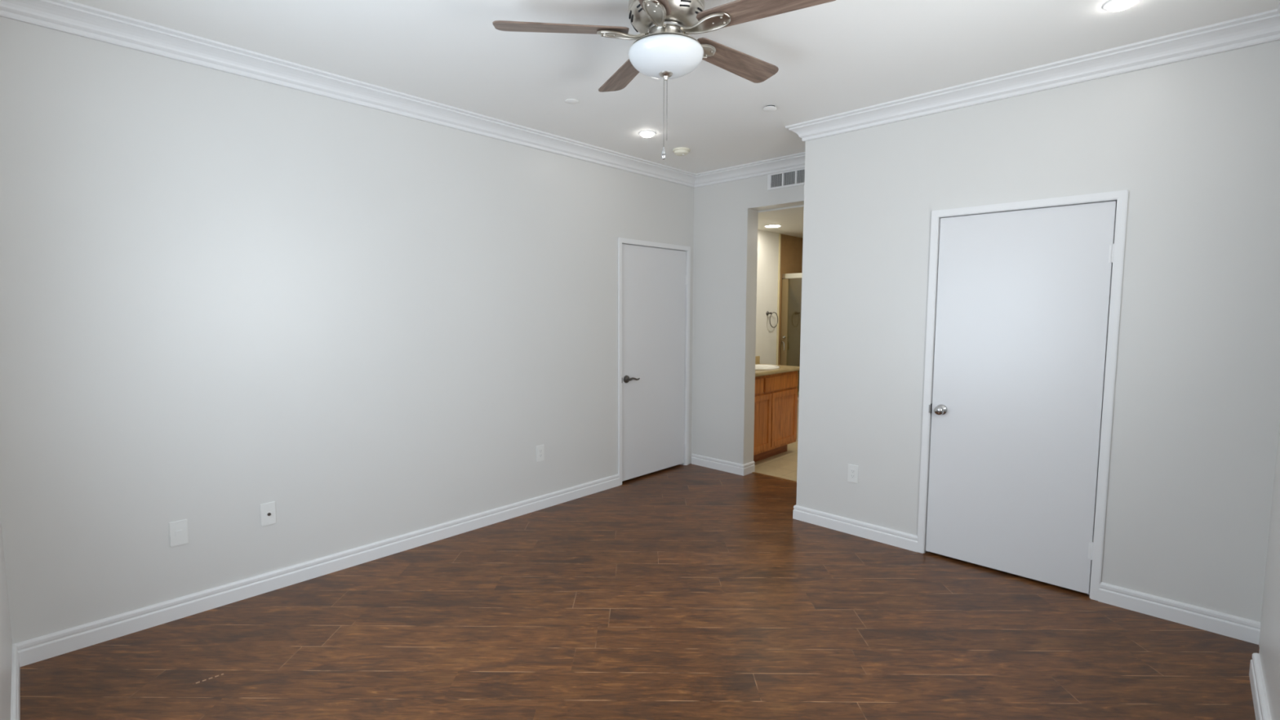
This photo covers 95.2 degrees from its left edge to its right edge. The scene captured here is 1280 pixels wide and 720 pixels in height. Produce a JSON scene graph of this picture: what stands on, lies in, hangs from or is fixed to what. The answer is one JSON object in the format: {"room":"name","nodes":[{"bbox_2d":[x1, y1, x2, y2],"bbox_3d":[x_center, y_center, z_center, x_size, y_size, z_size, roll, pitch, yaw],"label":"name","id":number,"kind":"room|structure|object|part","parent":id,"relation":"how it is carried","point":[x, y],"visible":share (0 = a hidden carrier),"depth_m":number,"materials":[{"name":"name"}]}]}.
{"room":"empty bedroom","nodes":[
{"label":"empty bedroom","id":0,"kind":"room"},
{"bbox_2d":[0,515,12,719],"bbox_3d":[-1.294,0.035,0.987,3.776,2.745,0.144,5,7,43],"label":"wall","id":1,"kind":"structure","parent":0,"point":[6,640],"depth_m":2.06,"materials":[{"name":"paint"}]},
{"bbox_2d":[10,644,20,719],"bbox_3d":[-1.242,1.348,1.157,3.776,0.100,0.016,5,7,43],"label":"baseboard","id":2,"kind":"structure","parent":1,"relation":"attached to","point":[15,669],"depth_m":2.20,"materials":[{"name":"paint"}]},
{"bbox_2d":[0,16,803,644],"bbox_3d":[-0.286,-0.292,4.874,0.120,2.745,7.400,5,7,43],"label":"wall","id":3,"kind":"structure","parent":0,"point":[224,295],"depth_m":3.04,"materials":[{"name":"paint"}]},
{"bbox_2d":[168,519,188,546],"bbox_3d":[-2.225,0.835,2.821,0.008,0.122,0.072,5,7,43],"label":"wall plate","id":4,"kind":"object","parent":3,"relation":"attached to","point":[178,530],"visible":1,"depth_m":2.82,"materials":[{"name":"plastic"}]},
{"bbox_2d":[259,501,276,526],"bbox_3d":[-1.964,0.815,3.091,0.016,0.122,0.072,5,7,43],"label":"socket","id":5,"kind":"object","parent":3,"relation":"attached to","point":[268,510],"visible":1,"depth_m":3.09,"materials":[{"name":"plastic"}]},
{"bbox_2d":[14,474,619,666],"bbox_3d":[-1.397,1.131,3.719,0.016,0.100,3.539,5,7,43],"label":"baseboard","id":6,"kind":"structure","parent":3,"relation":"attached to","point":[32,651],"depth_m":3.10,"materials":[{"name":"paint"}]},
{"bbox_2d":[0,0,695,187],"bbox_3d":[-1.016,-1.533,3.831,0.100,0.098,4.544,5,7,43],"label":"crown molding","id":7,"kind":"structure","parent":3,"relation":"attached to","point":[67,16],"depth_m":3.00,"materials":[{"name":"paint"}]},
{"bbox_2d":[536,444,544,462],"bbox_3d":[-0.746,0.698,4.378,0.009,0.122,0.072,5,7,43],"label":"power outlet","id":8,"kind":"object","parent":3,"relation":"attached to","point":[540,449],"visible":1,"depth_m":4.37,"materials":[{"name":"plastic"}]},
{"bbox_2d":[538,448,542,457],"bbox_3d":[-0.745,0.698,4.377,0.004,0.067,0.034,5,7,43],"label":"receptacle","id":9,"kind":"object","parent":8,"relation":"attached to","point":[540,451],"depth_m":4.38,"materials":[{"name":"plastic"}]},
{"bbox_2d":[617,237,690,485],"bbox_3d":[0.101,0.000,5.298,0.137,2.094,0.950,5,7,43],"label":"door frame","id":10,"kind":"structure","parent":3,"relation":"attached to","point":[621,241],"depth_m":5.12,"materials":[{"name":"paint"}]},
{"bbox_2d":[622,244,687,481],"bbox_3d":[0.147,0.015,5.261,0.096,2.026,0.865,5,7,43],"label":"door","id":11,"kind":"structure","parent":3,"relation":"in","point":[655,280],"depth_m":5.24,"materials":[{"name":"paint"}]},
{"bbox_3d":[-0.101,0.166,4.992,0.050,0.066,0.066,5,7,43],"label":"handle","id":12,"kind":"part","parent":11,"relation":"part of","materials":[{"name":"metal"}]},
{"bbox_3d":[-0.050,0.162,5.013,0.024,0.031,0.130,5,7,43],"label":"lever","id":13,"kind":"part","parent":11,"relation":"part of","materials":[{"name":"metal"}]},
{"bbox_2d":[766,311,777,328],"bbox_3d":[1.502,-0.460,6.631,0.052,0.188,0.188,5,7,43],"label":"towel ring","id":14,"kind":"object","parent":3,"relation":"attached to","point":[767,312],"visible":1,"depth_m":6.58,"materials":[{"name":"silver metal"}]},
{"bbox_2d":[776,233,781,364],"bbox_3d":[1.597,-0.262,6.778,0.012,2.372,0.030,5,7,43],"label":"trim","id":15,"kind":"structure","parent":3,"relation":"attached to","point":[780,234],"depth_m":6.73,"materials":[{"name":"tile"}]},
{"bbox_2d":[20,440,1259,719],"bbox_3d":[1.183,1.246,3.608,4.170,0.100,7.400,5,7,43],"label":"floor","id":16,"kind":"structure","parent":0,"point":[679,592],"depth_m":2.66,"materials":[{"name":"brown laminate"}]},
{"bbox_2d":[752,471,796,482],"bbox_3d":[1.280,1.109,5.196,2.120,0.104,0.030,5,7,43],"label":"threshold","id":17,"kind":"object","parent":16,"relation":"on","point":[753,472],"visible":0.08,"depth_m":5.25,"materials":[{"name":"brown wood"}]},
{"bbox_2d":[753,370,798,462],"bbox_3d":[1.150,0.555,6.004,0.512,0.872,0.983,5,7,43],"label":"vanity cabinet","id":18,"kind":"object","parent":16,"relation":"on","point":[775,399],"visible":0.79,"depth_m":5.86,"materials":[{"name":"brown wood"}]},
{"bbox_3d":[1.093,0.255,5.557,0.018,0.145,0.278,5,7,43],"label":"drawer","id":19,"kind":"part","parent":18,"relation":"part of","materials":[{"name":"brown wood"}]},
{"bbox_3d":[1.146,0.614,5.644,0.018,0.545,0.435,5,7,43],"label":"door","id":20,"kind":"part","parent":18,"relation":"part of","materials":[{"name":"brown wood"}]},
{"bbox_2d":[755,355,799,377],"bbox_3d":[1.167,0.060,5.966,0.533,0.120,1.014,5,7,43],"label":"countertop","id":21,"kind":"structure","parent":18,"relation":"on","point":[782,369],"depth_m":5.93,"materials":[{"name":"beige stone"}]},
{"bbox_2d":[755,364,779,370],"bbox_3d":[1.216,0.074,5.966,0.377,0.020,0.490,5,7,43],"label":"sink","id":22,"kind":"object","parent":21,"relation":"in","point":[757,366],"visible":0.61,"depth_m":6.01,"materials":[{"name":"ceramic"}]},
{"bbox_3d":[1.432,0.226,5.914,0.018,0.145,0.645,5,7,43],"label":"drawer","id":23,"kind":"part","parent":18,"relation":"part of","materials":[{"name":"brown wood"}]},
{"bbox_3d":[1.479,0.585,5.995,0.018,0.545,0.507,5,7,43],"label":"door","id":24,"kind":"part","parent":18,"relation":"part of","materials":[{"name":"brown wood"}]},
{"bbox_2d":[795,391,799,440],"bbox_3d":[2.504,0.690,6.652,1.610,0.500,0.850,5,7,43],"label":"bathtub","id":25,"kind":"object","parent":16,"relation":"on","point":[797,392],"visible":0.02,"depth_m":6.73,"materials":[{"name":"ceramic"}]},
{"bbox_2d":[780,272,802,397],"bbox_3d":[2.232,-0.244,6.282,1.610,1.418,0.092,5,7,43],"label":"shower enclosure","id":26,"kind":"object","parent":25,"relation":"on","point":[785,282],"visible":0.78,"depth_m":6.78,"materials":[{"name":"metal"}]},
{"bbox_3d":[2.246,-0.924,6.238,1.610,0.056,0.050,5,7,43],"label":"rail","id":27,"kind":"part","parent":26,"relation":"part of","materials":[{"name":"metal"}]},
{"bbox_2d":[68,0,1279,173],"bbox_3d":[0.350,-1.516,2.484,4.170,0.100,4.959,5,7,43],"label":"ceiling","id":28,"kind":"structure","parent":0,"point":[837,56],"depth_m":2.81,"materials":[{"name":"paint"}]},
{"bbox_2d":[564,98,578,104],"bbox_3d":[-0.408,-1.549,3.502,0.082,0.008,0.082,5,7,43],"label":"sprinkler cover","id":29,"kind":"object","parent":28,"relation":"attached to","point":[572,101],"visible":1,"depth_m":3.49,"materials":[{"name":"paint"}]},
{"bbox_2d":[638,130,656,137],"bbox_3d":[0.051,-1.594,4.143,0.124,0.026,0.124,5,7,43],"label":"recessed light","id":30,"kind":"object","parent":28,"relation":"in","point":[646,134],"visible":1,"depth_m":4.11,"materials":[{"name":"paint"}]},
{"bbox_2d":[492,0,835,159],"bbox_3d":[0.140,-1.133,2.358,1.298,0.642,1.277,5,7,43],"label":"ceiling fan","id":31,"kind":"object","parent":28,"relation":"hanging from","point":[664,49],"visible":1,"depth_m":2.26,"materials":[{"name":"brown wood"}]},
{"bbox_3d":[-0.307,-1.303,2.296,0.524,0.006,0.138,0,17,-5],"label":"blade","id":32,"kind":"part","parent":31,"relation":"part of","materials":[{"name":"brown wood"}]},
{"bbox_3d":[-0.054,-1.337,2.708,0.138,0.006,0.524,-15,10,-21],"label":"blade","id":33,"kind":"part","parent":31,"relation":"part of","materials":[{"name":"brown wood"}]},
{"bbox_3d":[0.008,-1.271,1.930,0.138,0.006,0.524,13,8,12],"label":"blade","id":34,"kind":"part","parent":31,"relation":"part of","materials":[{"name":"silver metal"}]},
{"bbox_3d":[0.096,-0.993,2.356,0.002,0.269,0.002,5,7,43],"label":"pull chain","id":35,"kind":"part","parent":31,"relation":"part of","materials":[{"name":"silver metal"}]},
{"bbox_3d":[0.104,-1.198,2.338,0.301,0.102,0.301,5,7,43],"label":"lamp shade","id":36,"kind":"part","parent":31,"relation":"part of","materials":[{"name":"white glass"}]},
{"bbox_3d":[0.417,-1.327,2.597,0.524,0.006,0.138,-4,-6,-40],"label":"blade","id":37,"kind":"part","parent":31,"relation":"part of","materials":[{"name":"brown wood"}]},
{"bbox_3d":[0.456,-1.286,2.116,0.524,0.006,0.138,3,-6,31],"label":"blade","id":38,"kind":"part","parent":31,"relation":"part of","materials":[{"name":"brown wood"}]},
{"bbox_2d":[672,146,690,155],"bbox_3d":[0.324,-1.620,4.566,0.136,0.044,0.136,5,7,43],"label":"smoke detector","id":39,"kind":"object","parent":28,"relation":"attached to","point":[682,151],"visible":1,"depth_m":4.53,"materials":[{"name":"plastic"}]},
{"bbox_2d":[763,105,777,111],"bbox_3d":[0.800,-1.550,3.599,0.082,0.019,0.082,5,7,43],"label":"sprinkler cover","id":40,"kind":"object","parent":28,"relation":"attached to","point":[769,108],"visible":1,"depth_m":3.59,"materials":[{"name":"paint"}]},
{"bbox_2d":[1102,0,1140,11],"bbox_3d":[1.956,-1.440,2.374,0.124,0.026,0.124,5,7,43],"label":"recessed light","id":41,"kind":"object","parent":28,"relation":"in","point":[1111,5],"visible":1,"depth_m":2.36,"materials":[{"name":"paint"}]},
{"bbox_2d":[691,174,804,464],"bbox_3d":[1.110,-0.314,5.170,1.500,2.745,0.170,5,7,43],"label":"wall","id":42,"kind":"structure","parent":0,"point":[725,241],"depth_m":5.36,"materials":[{"name":"paint"}]},
{"bbox_2d":[691,453,755,475],"bbox_3d":[0.780,0.978,5.578,0.616,0.100,0.186,5,7,43],"label":"baseboard","id":43,"kind":"structure","parent":42,"relation":"attached to","point":[697,460],"depth_m":5.45,"materials":[{"name":"paint"}]},
{"bbox_2d":[693,151,804,187],"bbox_3d":[1.020,-1.625,4.960,1.500,0.098,0.100,5,7,43],"label":"crown molding","id":44,"kind":"structure","parent":42,"relation":"attached to","point":[797,161],"depth_m":5.02,"materials":[{"name":"paint"}]},
{"bbox_2d":[767,168,804,190],"bbox_3d":[1.279,-1.494,4.787,0.530,0.131,0.010,5,7,43],"label":"air vent","id":45,"kind":"object","parent":42,"relation":"in","point":[796,177],"visible":0.65,"depth_m":4.85,"materials":[{"name":"metal"}]},
{"bbox_2d":[757,204,804,238],"bbox_3d":[2.147,-1.427,5.896,2.120,0.100,2.441,5,7,43],"label":"ceiling","id":46,"kind":"structure","parent":0,"point":[790,219],"depth_m":5.73,"materials":[{"name":"paint"}]},
{"bbox_2d":[764,224,781,227],"bbox_3d":[1.380,-1.388,6.076,0.178,0.012,0.178,5,7,43],"label":"recessed light","id":47,"kind":"object","parent":46,"relation":"in","point":[769,225],"visible":1,"depth_m":6.04,"materials":[{"name":"paint"}]},
{"bbox_2d":[795,40,1279,622],"bbox_3d":[2.048,-0.155,3.316,2.420,2.745,0.120,5,7,43],"label":"wall","id":48,"kind":"structure","parent":0,"point":[1194,144],"depth_m":2.87,"materials":[{"name":"paint"}]},
{"bbox_2d":[847,463,858,483],"bbox_3d":[1.420,0.758,3.898,0.072,0.122,0.009,5,7,43],"label":"power outlet","id":49,"kind":"object","parent":48,"relation":"attached to","point":[853,470],"visible":1,"depth_m":3.90,"materials":[{"name":"plastic"}]},
{"bbox_2d":[850,468,855,479],"bbox_3d":[1.419,0.758,3.897,0.034,0.067,0.004,5,7,43],"label":"receptacle","id":50,"kind":"object","parent":49,"relation":"attached to","point":[852,470],"depth_m":3.89,"materials":[{"name":"plastic"}]},
{"bbox_2d":[792,505,917,552],"bbox_3d":[1.417,1.119,3.926,0.853,0.100,0.016,5,7,43],"label":"baseboard","id":51,"kind":"structure","parent":48,"relation":"attached to","point":[904,540],"depth_m":3.89,"materials":[{"name":"paint"}]},
{"bbox_2d":[925,200,1116,594],"bbox_3d":[2.051,0.198,3.239,0.814,2.023,0.110,5,7,43],"label":"door","id":52,"kind":"structure","parent":48,"relation":"in","point":[1023,301],"depth_m":3.22,"materials":[{"name":"paint"}]},
{"bbox_3d":[1.785,0.300,3.478,0.064,0.064,0.071,5,7,43],"label":"knob","id":53,"kind":"part","parent":52,"relation":"part of","materials":[{"name":"silver metal"}]},
{"bbox_2d":[916,189,1128,600],"bbox_3d":[2.094,0.178,3.288,0.899,2.085,0.137,5,7,43],"label":"door frame","id":54,"kind":"structure","parent":48,"relation":"attached to","point":[1121,197],"depth_m":3.02,"materials":[{"name":"paint"}]},
{"bbox_2d":[785,8,1279,141],"bbox_3d":[1.895,-1.474,3.200,2.400,0.098,0.100,5,7,43],"label":"crown molding","id":55,"kind":"structure","parent":48,"relation":"attached to","point":[1261,28],"depth_m":2.96,"materials":[{"name":"paint"}]},
{"bbox_2d":[1097,582,1260,644],"bbox_3d":[2.582,1.214,2.828,0.572,0.100,0.016,5,7,43],"label":"baseboard","id":56,"kind":"structure","parent":48,"relation":"attached to","point":[1248,630],"depth_m":2.80,"materials":[{"name":"paint"}]},
{"bbox_2d":[1258,422,1279,719],"bbox_3d":[1.422,0.039,1.007,0.144,2.745,4.107,5,7,43],"label":"wall","id":57,"kind":"structure","parent":0,"point":[1269,634],"depth_m":2.20,"materials":[{"name":"paint"}]},
{"bbox_2d":[1248,653,1271,719],"bbox_3d":[1.320,1.355,1.135,0.022,0.100,3.505,5,7,43],"label":"baseboard","id":58,"kind":"structure","parent":57,"relation":"attached to","point":[1262,712],"depth_m":2.20,"materials":[{"name":"paint"}]}
]}

